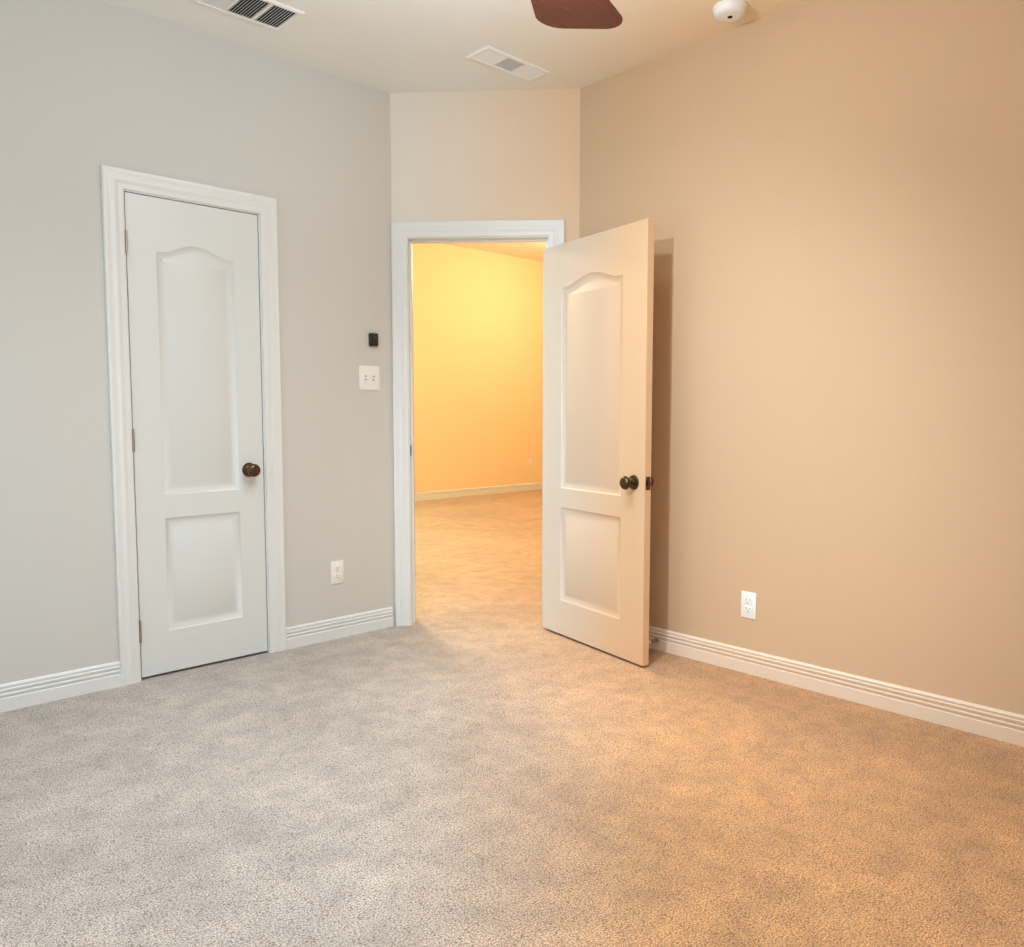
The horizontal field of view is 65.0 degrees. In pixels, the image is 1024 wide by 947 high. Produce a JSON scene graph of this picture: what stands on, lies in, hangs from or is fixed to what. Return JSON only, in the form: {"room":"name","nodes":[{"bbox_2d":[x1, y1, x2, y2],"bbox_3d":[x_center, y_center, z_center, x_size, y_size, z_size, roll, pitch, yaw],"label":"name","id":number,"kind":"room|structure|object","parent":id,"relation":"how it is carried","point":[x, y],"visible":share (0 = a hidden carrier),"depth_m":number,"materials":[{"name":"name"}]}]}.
{"room":"empty bedroom","nodes":[
{"label":"empty bedroom","id":0,"kind":"room"},
{"bbox_2d":[0,0,395,683],"bbox_3d":[-1.831,-0.553,3.145,3.303,2.900,0.120,-4,6,-43],"label":"wall","id":1,"kind":"structure","parent":0,"point":[88,88],"depth_m":3.31,"materials":[{"name":"paint"}]},
{"bbox_2d":[0,661,120,712],"bbox_3d":[-2.261,0.878,2.759,1.721,0.105,0.014,-4,6,-43],"label":"baseboard","id":2,"kind":"structure","parent":1,"relation":"attached to","point":[67,684],"depth_m":3.19,"materials":[{"name":"paint"}]},
{"bbox_2d":[100,164,286,685],"bbox_3d":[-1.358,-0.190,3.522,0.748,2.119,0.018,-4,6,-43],"label":"trim","id":3,"kind":"structure","parent":1,"relation":"attached to","point":[115,181],"depth_m":3.35,"materials":[{"name":"paint"}]},
{"bbox_2d":[124,192,267,677],"bbox_3d":[-1.377,-0.154,3.547,0.588,2.018,0.171,-4,6,-43],"label":"closet door","id":4,"kind":"structure","parent":1,"relation":"in","point":[194,334],"depth_m":3.52,"materials":[{"name":"paint"}]},
{"bbox_2d":[331,560,343,584],"bbox_3d":[-0.878,0.496,4.035,0.072,0.116,0.007,-4,6,-43],"label":"outlet","id":5,"kind":"object","parent":1,"relation":"attached to","point":[337,572],"visible":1,"depth_m":4.03,"materials":[{"name":"white plastic"}]},
{"bbox_2d":[286,607,392,649],"bbox_3d":[-0.861,0.778,4.067,0.618,0.105,0.014,-4,6,-43],"label":"baseboard","id":6,"kind":"structure","parent":1,"relation":"attached to","point":[301,635],"depth_m":4.05,"materials":[{"name":"paint"}]},
{"bbox_2d":[359,365,379,389],"bbox_3d":[-0.722,-0.488,4.094,0.122,0.122,0.024,-4,6,-43],"label":"switch plate","id":7,"kind":"object","parent":1,"relation":"attached to","point":[369,377],"visible":1,"depth_m":4.10,"materials":[{"name":"white plastic"}]},
{"bbox_2d":[369,333,377,346],"bbox_3d":[-0.705,-0.682,4.095,0.050,0.066,0.023,-4,6,-43],"label":"sensor","id":8,"kind":"object","parent":1,"relation":"attached to","point":[373,339],"visible":1,"depth_m":4.08,"materials":[{"name":"black plastic"}]},
{"bbox_2d":[106,0,804,92],"bbox_3d":[-0.051,-1.815,1.683,3.920,0.120,4.420,-4,6,-43],"label":"ceiling","id":9,"kind":"structure","parent":0,"point":[398,46],"depth_m":3.48,"materials":[{"name":"paint"}]},
{"bbox_2d":[190,0,304,31],"bbox_3d":[-1.056,-1.868,3.216,0.380,0.009,0.220,-4,6,-43],"label":"ceiling vent","id":10,"kind":"object","parent":9,"relation":"in","point":[274,15],"visible":1,"depth_m":3.25,"materials":[{"name":"silver metal"}]},
{"bbox_2d":[466,46,550,81],"bbox_3d":[-0.012,-1.910,3.754,0.400,0.008,0.150,-4,6,-43],"label":"ceiling vent","id":11,"kind":"object","parent":9,"relation":"in","point":[492,57],"visible":1,"depth_m":3.74,"materials":[{"name":"silver metal"}]},
{"bbox_2d":[531,0,622,28],"bbox_3d":[0.031,-1.627,2.256,1.172,0.341,1.172,-2,5,-26],"label":"ceiling fan","id":12,"kind":"object","parent":9,"relation":"hanging from","point":[583,14],"visible":1,"depth_m":2.83,"materials":[{"name":"brown wood"}]},
{"bbox_2d":[713,0,747,21],"bbox_3d":[0.876,-1.853,3.226,0.136,0.040,0.136,-4,6,-43],"label":"smoke detector","id":13,"kind":"object","parent":9,"relation":"attached to","point":[728,10],"visible":1,"depth_m":3.19,"materials":[{"name":"white plastic"}]},
{"bbox_2d":[413,243,542,492],"bbox_3d":[-2.219,-1.229,9.327,11.240,3.300,0.120,-4,6,-43],"label":"wall","id":14,"kind":"structure","parent":0,"point":[478,359],"depth_m":10.86,"materials":[{"name":"beige paint"}]},
{"bbox_2d":[415,482,541,500],"bbox_3d":[-2.173,0.367,9.401,11.000,0.105,0.014,-4,6,-43],"label":"baseboard","id":15,"kind":"structure","parent":14,"relation":"attached to","point":[431,495],"depth_m":10.95,"materials":[{"name":"paint"}]},
{"bbox_2d":[390,89,579,242],"bbox_3d":[-0.136,-0.636,4.226,1.047,2.900,0.120,0,4,3],"label":"wall","id":16,"kind":"structure","parent":0,"point":[486,155],"depth_m":4.09,"materials":[{"name":"paint"}]},
{"bbox_2d":[391,219,564,625],"bbox_3d":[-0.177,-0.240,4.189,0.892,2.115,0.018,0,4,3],"label":"door frame","id":17,"kind":"structure","parent":16,"relation":"attached to","point":[403,231],"depth_m":4.17,"materials":[{"name":"paint"}]},
{"bbox_2d":[542,218,653,665],"bbox_3d":[0.370,-0.140,3.814,0.240,1.950,0.782,-4,6,-43],"label":"entry door","id":18,"kind":"structure","parent":16,"relation":"in","point":[597,481],"depth_m":3.77,"materials":[{"name":"paint"}]},
{"bbox_2d":[441,242,545,261],"bbox_3d":[0.934,-2.666,5.843,11.240,0.100,9.340,-4,6,-43],"label":"ceiling","id":19,"kind":"structure","parent":0,"point":[530,250],"depth_m":10.66,"materials":[{"name":"paint"}]},
{"bbox_2d":[0,489,1023,946],"bbox_3d":[0.934,0.699,6.102,11.240,0.050,9.340,-4,6,-43],"label":"floor","id":20,"kind":"structure","parent":0,"point":[476,753],"depth_m":2.36,"materials":[{"name":"beige carpet"}]},
{"bbox_2d":[579,0,1023,714],"bbox_3d":[1.642,-0.530,2.845,0.120,2.900,3.770,-4,6,-43],"label":"wall","id":21,"kind":"structure","parent":0,"point":[827,196],"depth_m":3.14,"materials":[{"name":"paint"}]},
{"bbox_2d":[741,591,756,619],"bbox_3d":[1.029,0.573,3.493,0.007,0.116,0.072,-4,6,-43],"label":"outlet","id":22,"kind":"object","parent":21,"relation":"attached to","point":[748,604],"visible":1,"depth_m":3.49,"materials":[{"name":"white plastic"}]},
{"bbox_2d":[649,626,1023,746],"bbox_3d":[1.532,0.863,2.961,0.030,0.105,3.614,-4,6,-43],"label":"baseboard","id":23,"kind":"structure","parent":21,"relation":"attached to","point":[992,723],"depth_m":3.16,"materials":[{"name":"paint"}]},
{"bbox_2d":[649,637,658,643],"bbox_3d":[0.670,0.799,3.825,0.076,0.021,0.022,-4,6,-43],"label":"door stop","id":24,"kind":"object","parent":23,"relation":"attached to","point":[654,640],"visible":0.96,"depth_m":3.83,"materials":[{"name":"silver metal"}]}
]}

